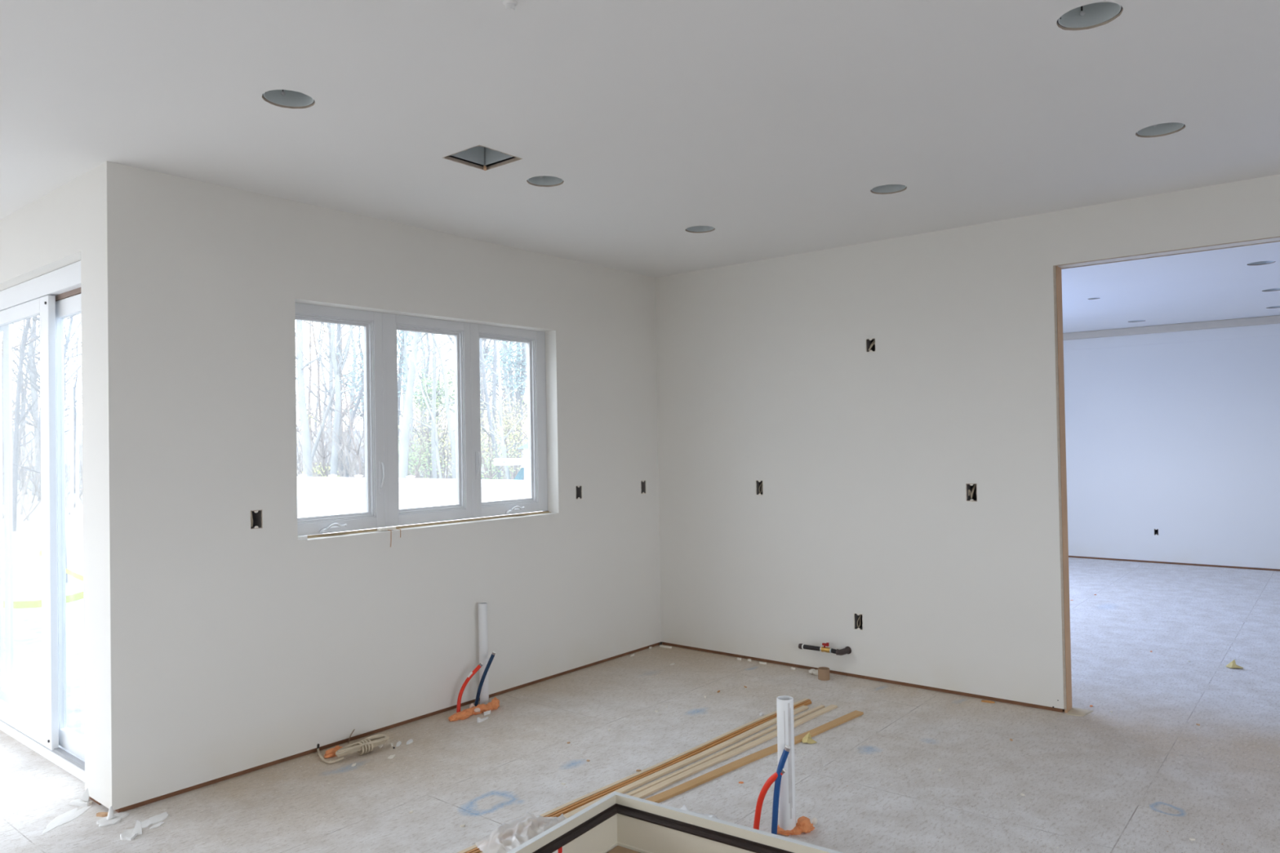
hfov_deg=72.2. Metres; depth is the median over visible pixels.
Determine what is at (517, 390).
bare tree
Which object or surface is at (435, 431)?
bare tree
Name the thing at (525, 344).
bare tree
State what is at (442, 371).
bare tree
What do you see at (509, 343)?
bare tree
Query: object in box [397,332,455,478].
bare tree
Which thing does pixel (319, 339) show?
bare tree
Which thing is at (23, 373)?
bare tree
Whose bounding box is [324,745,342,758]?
foam
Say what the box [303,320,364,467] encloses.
bare tree
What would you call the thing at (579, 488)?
outlet box
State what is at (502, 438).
bare tree
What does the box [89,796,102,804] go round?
baseboard
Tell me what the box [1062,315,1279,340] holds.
trim
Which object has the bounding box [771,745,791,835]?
pipe
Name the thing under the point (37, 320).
bare tree
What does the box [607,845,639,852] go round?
sheet
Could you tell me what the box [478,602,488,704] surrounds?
drain pipe
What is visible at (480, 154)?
ceiling vent
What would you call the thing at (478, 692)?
pipe
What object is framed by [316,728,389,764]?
cable coil
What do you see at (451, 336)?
bare tree
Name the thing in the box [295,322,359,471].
bare tree
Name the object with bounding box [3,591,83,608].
tape
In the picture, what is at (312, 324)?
bare tree
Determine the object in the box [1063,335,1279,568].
wall
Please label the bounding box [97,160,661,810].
wall
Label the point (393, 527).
lump
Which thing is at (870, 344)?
outlet box
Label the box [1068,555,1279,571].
baseboard
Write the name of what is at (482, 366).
bare tree
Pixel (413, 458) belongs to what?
shrub
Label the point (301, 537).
lump
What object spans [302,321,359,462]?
bare tree
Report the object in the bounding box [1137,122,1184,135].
can
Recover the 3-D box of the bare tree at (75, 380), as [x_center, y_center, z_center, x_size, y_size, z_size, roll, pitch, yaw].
[-35.491,-1.824,55.615,4.363,11.823,4.679,-2,-1,32]
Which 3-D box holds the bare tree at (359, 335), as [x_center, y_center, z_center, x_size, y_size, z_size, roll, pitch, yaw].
[-13.864,-2.537,45.094,6.053,12.197,3.787,0,-1,-34]
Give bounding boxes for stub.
[502,0,517,12]
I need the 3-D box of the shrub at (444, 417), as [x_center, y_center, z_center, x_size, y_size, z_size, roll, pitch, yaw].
[-7.963,0.555,33.934,7.455,5.805,8.299,0,-1,-32]
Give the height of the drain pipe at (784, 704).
0.534 m
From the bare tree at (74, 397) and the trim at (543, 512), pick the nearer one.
the trim at (543, 512)
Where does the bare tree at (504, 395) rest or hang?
on the ground
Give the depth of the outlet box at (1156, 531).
10.19 m
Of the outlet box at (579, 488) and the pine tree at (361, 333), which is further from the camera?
the pine tree at (361, 333)
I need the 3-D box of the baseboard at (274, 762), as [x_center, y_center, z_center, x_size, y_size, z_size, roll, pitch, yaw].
[-1.048,1.611,5.130,0.070,0.026,3.679,-2,-1,39]
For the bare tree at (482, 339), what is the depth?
47.42 m
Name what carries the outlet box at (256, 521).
attached to the wall at (228, 646)
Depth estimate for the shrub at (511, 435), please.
30.27 m
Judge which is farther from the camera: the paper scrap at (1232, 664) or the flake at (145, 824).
the paper scrap at (1232, 664)
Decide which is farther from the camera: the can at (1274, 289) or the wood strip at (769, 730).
the can at (1274, 289)
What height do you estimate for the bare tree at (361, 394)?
13.394 m
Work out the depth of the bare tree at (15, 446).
27.95 m
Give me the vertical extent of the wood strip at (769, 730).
0.010 m
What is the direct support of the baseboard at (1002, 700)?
attached to the wall at (864, 461)
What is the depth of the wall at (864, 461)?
5.41 m
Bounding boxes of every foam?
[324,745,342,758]
[448,697,499,721]
[777,816,814,835]
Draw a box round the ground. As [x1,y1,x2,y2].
[2,487,320,736]
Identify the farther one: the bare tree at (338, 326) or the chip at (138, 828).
the bare tree at (338, 326)
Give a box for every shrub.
[296,388,343,477]
[329,373,515,478]
[398,409,443,478]
[415,369,528,479]
[442,413,526,479]
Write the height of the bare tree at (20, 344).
17.758 m
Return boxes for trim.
[306,511,550,538]
[1055,235,1279,269]
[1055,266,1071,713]
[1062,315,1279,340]
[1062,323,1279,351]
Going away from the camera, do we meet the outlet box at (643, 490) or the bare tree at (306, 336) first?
the outlet box at (643, 490)
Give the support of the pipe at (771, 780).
on the floor
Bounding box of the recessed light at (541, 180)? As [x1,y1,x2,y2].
[527,175,562,185]
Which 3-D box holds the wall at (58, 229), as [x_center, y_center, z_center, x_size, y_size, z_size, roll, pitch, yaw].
[-3.759,0.148,5.036,3.900,2.998,0.161,-2,-1,39]
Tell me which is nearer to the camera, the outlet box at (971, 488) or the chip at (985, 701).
the chip at (985, 701)
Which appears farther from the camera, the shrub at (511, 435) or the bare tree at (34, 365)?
the bare tree at (34, 365)
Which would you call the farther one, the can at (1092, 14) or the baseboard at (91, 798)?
the baseboard at (91, 798)
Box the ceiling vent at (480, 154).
[442,144,522,170]
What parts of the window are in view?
sash, crank handle, frame, lock plate, lock lever, frame, sash, lock plate, lock lever, sash, frame, crank handle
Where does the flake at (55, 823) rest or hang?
on the floor
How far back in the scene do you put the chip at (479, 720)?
4.81 m
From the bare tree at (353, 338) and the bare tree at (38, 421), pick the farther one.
the bare tree at (353, 338)
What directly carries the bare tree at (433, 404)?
on the ground
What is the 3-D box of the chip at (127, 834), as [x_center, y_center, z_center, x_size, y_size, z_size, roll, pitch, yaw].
[-2.018,1.611,3.477,0.067,0.011,0.110,-1,-1,-3]
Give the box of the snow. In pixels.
[297,474,542,533]
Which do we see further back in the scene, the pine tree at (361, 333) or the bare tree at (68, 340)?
the pine tree at (361, 333)
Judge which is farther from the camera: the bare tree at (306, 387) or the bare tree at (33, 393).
the bare tree at (306, 387)
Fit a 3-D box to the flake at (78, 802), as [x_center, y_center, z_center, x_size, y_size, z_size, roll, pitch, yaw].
[-2.413,1.620,3.784,0.102,0.016,0.037,-1,-1,17]
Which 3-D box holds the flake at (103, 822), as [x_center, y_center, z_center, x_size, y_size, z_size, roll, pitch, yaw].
[-2.168,1.617,3.617,0.100,0.007,0.126,-2,-1,39]
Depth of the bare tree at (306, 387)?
59.09 m
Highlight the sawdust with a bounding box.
[1066,706,1093,716]
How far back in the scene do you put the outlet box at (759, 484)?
6.03 m
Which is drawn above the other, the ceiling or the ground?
the ceiling
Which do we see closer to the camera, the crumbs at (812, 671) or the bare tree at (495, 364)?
the crumbs at (812, 671)
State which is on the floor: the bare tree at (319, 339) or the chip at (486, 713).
the chip at (486, 713)
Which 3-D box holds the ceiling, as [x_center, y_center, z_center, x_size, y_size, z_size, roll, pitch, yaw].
[0.817,-1.163,4.675,11.800,0.014,15.250,-2,-1,39]
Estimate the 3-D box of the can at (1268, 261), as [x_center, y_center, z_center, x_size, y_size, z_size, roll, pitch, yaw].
[4.538,-1.275,6.418,0.164,0.150,0.164,-2,-1,39]
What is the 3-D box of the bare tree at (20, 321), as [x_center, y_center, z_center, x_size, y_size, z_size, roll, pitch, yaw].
[-41.898,-2.671,57.380,7.548,16.632,6.874,-2,-1,45]
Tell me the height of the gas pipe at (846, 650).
0.069 m
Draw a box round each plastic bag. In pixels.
[475,811,567,852]
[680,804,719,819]
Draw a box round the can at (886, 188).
[871,184,906,192]
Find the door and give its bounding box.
[0,260,84,782]
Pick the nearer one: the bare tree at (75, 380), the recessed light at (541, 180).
the recessed light at (541, 180)
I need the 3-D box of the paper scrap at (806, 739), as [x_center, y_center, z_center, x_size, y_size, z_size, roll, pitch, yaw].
[0.844,1.557,4.402,0.071,0.046,0.070,-1,-1,-9]
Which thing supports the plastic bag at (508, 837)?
on the floor
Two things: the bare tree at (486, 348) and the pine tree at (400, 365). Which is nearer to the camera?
the pine tree at (400, 365)
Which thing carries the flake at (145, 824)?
on the floor
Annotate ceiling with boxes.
[0,0,1279,333]
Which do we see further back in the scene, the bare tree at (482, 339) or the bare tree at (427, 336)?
the bare tree at (482, 339)
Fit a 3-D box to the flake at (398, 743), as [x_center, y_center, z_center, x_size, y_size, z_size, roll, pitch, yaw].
[-1.227,1.614,4.467,0.022,0.007,0.071,-1,-1,-8]
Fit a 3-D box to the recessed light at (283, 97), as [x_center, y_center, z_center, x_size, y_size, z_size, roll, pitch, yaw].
[-1.230,-1.225,3.072,0.164,0.150,0.164,-2,-1,39]
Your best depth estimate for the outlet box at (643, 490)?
6.44 m
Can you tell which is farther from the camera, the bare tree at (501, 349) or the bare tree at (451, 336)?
the bare tree at (451, 336)
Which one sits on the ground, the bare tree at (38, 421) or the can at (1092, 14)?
the bare tree at (38, 421)
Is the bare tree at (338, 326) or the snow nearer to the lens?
the snow
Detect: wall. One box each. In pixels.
[0,166,102,804]
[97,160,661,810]
[654,173,1279,709]
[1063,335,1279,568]
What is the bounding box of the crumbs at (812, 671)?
[808,668,817,675]
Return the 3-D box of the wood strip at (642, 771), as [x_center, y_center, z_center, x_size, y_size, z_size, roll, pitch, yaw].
[0.087,1.584,4.106,0.028,0.010,2.652,-2,-1,42]
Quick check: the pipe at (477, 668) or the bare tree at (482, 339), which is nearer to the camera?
the pipe at (477, 668)
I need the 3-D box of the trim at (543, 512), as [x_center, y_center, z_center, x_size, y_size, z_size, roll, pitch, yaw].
[-1.173,0.561,5.079,0.031,0.011,1.820,-2,-1,39]
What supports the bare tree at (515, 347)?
on the ground
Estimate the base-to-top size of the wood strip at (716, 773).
0.012 m
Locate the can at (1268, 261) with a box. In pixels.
[1248,260,1274,264]
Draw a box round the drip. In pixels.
[106,806,116,820]
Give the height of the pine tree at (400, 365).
14.253 m
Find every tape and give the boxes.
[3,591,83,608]
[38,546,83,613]
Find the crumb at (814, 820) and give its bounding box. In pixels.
[811,817,817,825]
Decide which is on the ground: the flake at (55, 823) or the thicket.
the thicket
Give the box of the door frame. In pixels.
[506,791,843,852]
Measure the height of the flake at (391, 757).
0.004 m
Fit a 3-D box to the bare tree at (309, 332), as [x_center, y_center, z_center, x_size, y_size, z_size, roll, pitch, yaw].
[-19.406,-2.305,52.037,5.002,12.126,4.584,0,-1,-36]
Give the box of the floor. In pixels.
[0,557,1279,852]
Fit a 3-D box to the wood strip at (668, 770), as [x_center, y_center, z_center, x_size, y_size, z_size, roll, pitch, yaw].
[0.118,1.582,4.027,0.039,0.012,2.467,-2,-1,42]
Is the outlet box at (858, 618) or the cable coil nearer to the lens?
the cable coil
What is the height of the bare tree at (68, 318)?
15.133 m
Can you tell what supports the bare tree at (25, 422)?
on the ground
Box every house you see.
[12,430,82,488]
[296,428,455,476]
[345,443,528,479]
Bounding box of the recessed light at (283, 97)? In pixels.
[262,89,313,106]
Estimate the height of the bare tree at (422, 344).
13.262 m
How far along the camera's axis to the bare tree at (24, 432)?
61.96 m
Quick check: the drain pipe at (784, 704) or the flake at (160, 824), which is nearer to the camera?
the drain pipe at (784, 704)
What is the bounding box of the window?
[294,302,547,536]
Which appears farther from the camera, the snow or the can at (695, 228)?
the snow
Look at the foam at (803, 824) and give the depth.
3.38 m
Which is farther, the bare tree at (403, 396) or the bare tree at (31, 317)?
the bare tree at (31, 317)
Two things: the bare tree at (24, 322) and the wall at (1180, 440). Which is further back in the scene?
the bare tree at (24, 322)
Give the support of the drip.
on the floor
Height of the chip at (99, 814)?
0.012 m
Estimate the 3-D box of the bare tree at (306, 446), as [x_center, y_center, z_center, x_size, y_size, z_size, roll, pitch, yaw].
[-11.982,-3.990,28.841,6.403,14.527,3.494,0,-1,-40]
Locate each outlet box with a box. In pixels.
[250,509,262,528]
[575,484,582,499]
[640,480,646,493]
[755,480,763,495]
[853,613,862,630]
[865,337,875,352]
[965,483,977,501]
[1153,528,1158,535]
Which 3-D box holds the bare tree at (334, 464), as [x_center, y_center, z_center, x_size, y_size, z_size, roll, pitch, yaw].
[-10.650,-3.616,30.344,3.370,13.785,3.197,-1,-1,11]
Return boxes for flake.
[41,808,78,834]
[58,805,91,824]
[69,799,89,806]
[96,812,128,826]
[141,819,151,828]
[148,812,168,824]
[149,822,164,829]
[387,754,395,759]
[395,741,401,746]
[406,738,413,744]
[659,644,671,648]
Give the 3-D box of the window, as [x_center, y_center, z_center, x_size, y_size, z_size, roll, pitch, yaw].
[-1.233,-0.041,5.077,0.111,1.190,1.929,-2,-1,39]
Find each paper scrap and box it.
[801,732,817,744]
[1226,659,1243,668]
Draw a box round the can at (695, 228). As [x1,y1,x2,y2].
[685,226,714,231]
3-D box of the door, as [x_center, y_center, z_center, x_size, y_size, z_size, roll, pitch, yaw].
[-3.091,0.449,4.530,1.836,2.403,0.109,-2,-1,39]
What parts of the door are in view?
screen frame, sliding panel, fixed panel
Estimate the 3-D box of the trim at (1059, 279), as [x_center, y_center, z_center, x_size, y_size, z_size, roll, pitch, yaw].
[2.333,0.339,4.842,0.014,2.444,0.104,-2,-1,39]
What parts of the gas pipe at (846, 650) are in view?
valve handle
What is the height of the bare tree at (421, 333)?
12.056 m
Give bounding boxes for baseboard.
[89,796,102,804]
[115,642,659,813]
[662,642,1064,712]
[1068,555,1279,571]
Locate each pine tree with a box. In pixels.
[324,326,402,431]
[348,328,438,436]
[400,335,492,477]
[479,339,527,479]
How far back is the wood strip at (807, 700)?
4.06 m
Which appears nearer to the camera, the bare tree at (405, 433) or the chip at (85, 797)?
the chip at (85, 797)
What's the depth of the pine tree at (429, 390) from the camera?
37.61 m
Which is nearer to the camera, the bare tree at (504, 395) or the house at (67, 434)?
the bare tree at (504, 395)
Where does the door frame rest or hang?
on the floor
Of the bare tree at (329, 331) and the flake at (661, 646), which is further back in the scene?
the bare tree at (329, 331)
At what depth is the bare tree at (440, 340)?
51.98 m
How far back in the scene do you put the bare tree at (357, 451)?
29.97 m
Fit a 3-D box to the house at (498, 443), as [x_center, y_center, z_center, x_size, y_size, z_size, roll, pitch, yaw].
[-10.662,2.291,49.959,12.800,2.544,8.800,-1,-1,-9]
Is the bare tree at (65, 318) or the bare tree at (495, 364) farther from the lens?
the bare tree at (495, 364)
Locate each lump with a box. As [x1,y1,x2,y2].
[297,535,307,540]
[377,526,395,530]
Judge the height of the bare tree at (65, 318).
13.169 m
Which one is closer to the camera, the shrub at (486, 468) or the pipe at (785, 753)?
the pipe at (785, 753)
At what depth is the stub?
2.42 m
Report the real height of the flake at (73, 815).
0.002 m
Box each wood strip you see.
[457,697,808,852]
[465,699,810,852]
[471,701,811,852]
[480,705,808,852]
[626,705,824,795]
[632,704,837,798]
[644,710,863,803]
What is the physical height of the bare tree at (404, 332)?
13.301 m
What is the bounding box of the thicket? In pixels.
[1,341,528,520]
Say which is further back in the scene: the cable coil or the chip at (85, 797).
the cable coil
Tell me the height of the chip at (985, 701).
0.010 m
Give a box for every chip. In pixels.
[80,788,89,801]
[96,812,108,817]
[120,828,137,840]
[132,819,142,835]
[477,716,488,723]
[484,710,490,715]
[981,700,995,703]
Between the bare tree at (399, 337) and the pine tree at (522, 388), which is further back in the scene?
the bare tree at (399, 337)
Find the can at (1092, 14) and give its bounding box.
[1057,1,1121,27]
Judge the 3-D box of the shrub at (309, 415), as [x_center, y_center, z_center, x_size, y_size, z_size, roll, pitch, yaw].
[-12.034,0.714,32.317,2.250,5.270,5.489,0,-1,-43]
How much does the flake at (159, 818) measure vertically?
0.005 m
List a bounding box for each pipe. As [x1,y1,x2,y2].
[456,662,483,712]
[474,651,496,706]
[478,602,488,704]
[753,767,786,830]
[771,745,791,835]
[776,695,795,831]
[798,642,851,655]
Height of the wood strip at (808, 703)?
0.012 m
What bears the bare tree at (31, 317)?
on the ground
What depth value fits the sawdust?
4.78 m
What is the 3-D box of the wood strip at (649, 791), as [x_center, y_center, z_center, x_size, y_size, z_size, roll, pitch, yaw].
[0.281,1.580,4.063,0.044,0.010,2.432,-2,-1,42]
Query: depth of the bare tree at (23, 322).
60.17 m
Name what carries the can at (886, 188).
attached to the ceiling
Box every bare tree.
[1,315,81,495]
[1,315,81,501]
[1,315,81,582]
[1,315,82,432]
[1,319,82,459]
[1,320,39,399]
[1,320,39,438]
[1,320,70,452]
[1,322,23,462]
[1,341,39,505]
[11,315,39,494]
[11,317,72,408]
[11,318,77,444]
[12,316,81,531]
[13,319,82,481]
[24,314,82,493]
[63,323,81,490]
[64,317,73,557]
[75,313,81,555]
[295,320,326,476]
[295,320,336,451]
[295,321,363,476]
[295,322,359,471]
[295,336,316,431]
[296,322,350,431]
[296,322,357,477]
[296,324,364,477]
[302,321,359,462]
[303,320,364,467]
[304,321,353,466]
[307,323,364,476]
[319,326,402,477]
[327,326,420,462]
[328,327,363,424]
[349,337,403,421]
[350,333,453,478]
[357,332,431,417]
[396,331,454,478]
[396,333,485,467]
[397,330,454,475]
[397,331,496,479]
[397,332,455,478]
[397,335,509,449]
[398,330,444,478]
[402,339,507,412]
[407,333,448,429]
[416,340,526,479]
[422,333,502,479]
[424,337,502,413]
[435,340,527,479]
[438,338,506,464]
[451,336,502,444]
[479,338,528,479]
[480,340,522,456]
[480,340,527,477]
[480,342,527,469]
[481,338,526,431]
[487,346,528,434]
[524,342,527,371]
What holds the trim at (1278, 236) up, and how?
attached to the wall at (864, 461)
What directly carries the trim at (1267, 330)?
attached to the wall at (1180, 440)
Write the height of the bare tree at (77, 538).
13.203 m
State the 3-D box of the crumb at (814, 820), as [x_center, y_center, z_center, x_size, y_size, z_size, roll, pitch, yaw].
[0.686,1.554,3.457,0.024,0.029,0.028,-1,-1,18]
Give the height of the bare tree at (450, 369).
17.165 m
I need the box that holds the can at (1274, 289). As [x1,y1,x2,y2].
[1263,288,1279,290]
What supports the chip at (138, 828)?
on the floor
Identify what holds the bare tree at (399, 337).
on the ground
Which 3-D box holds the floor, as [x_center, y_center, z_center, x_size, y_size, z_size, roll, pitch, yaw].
[0.867,1.734,4.631,11.800,0.300,15.250,-2,-1,39]

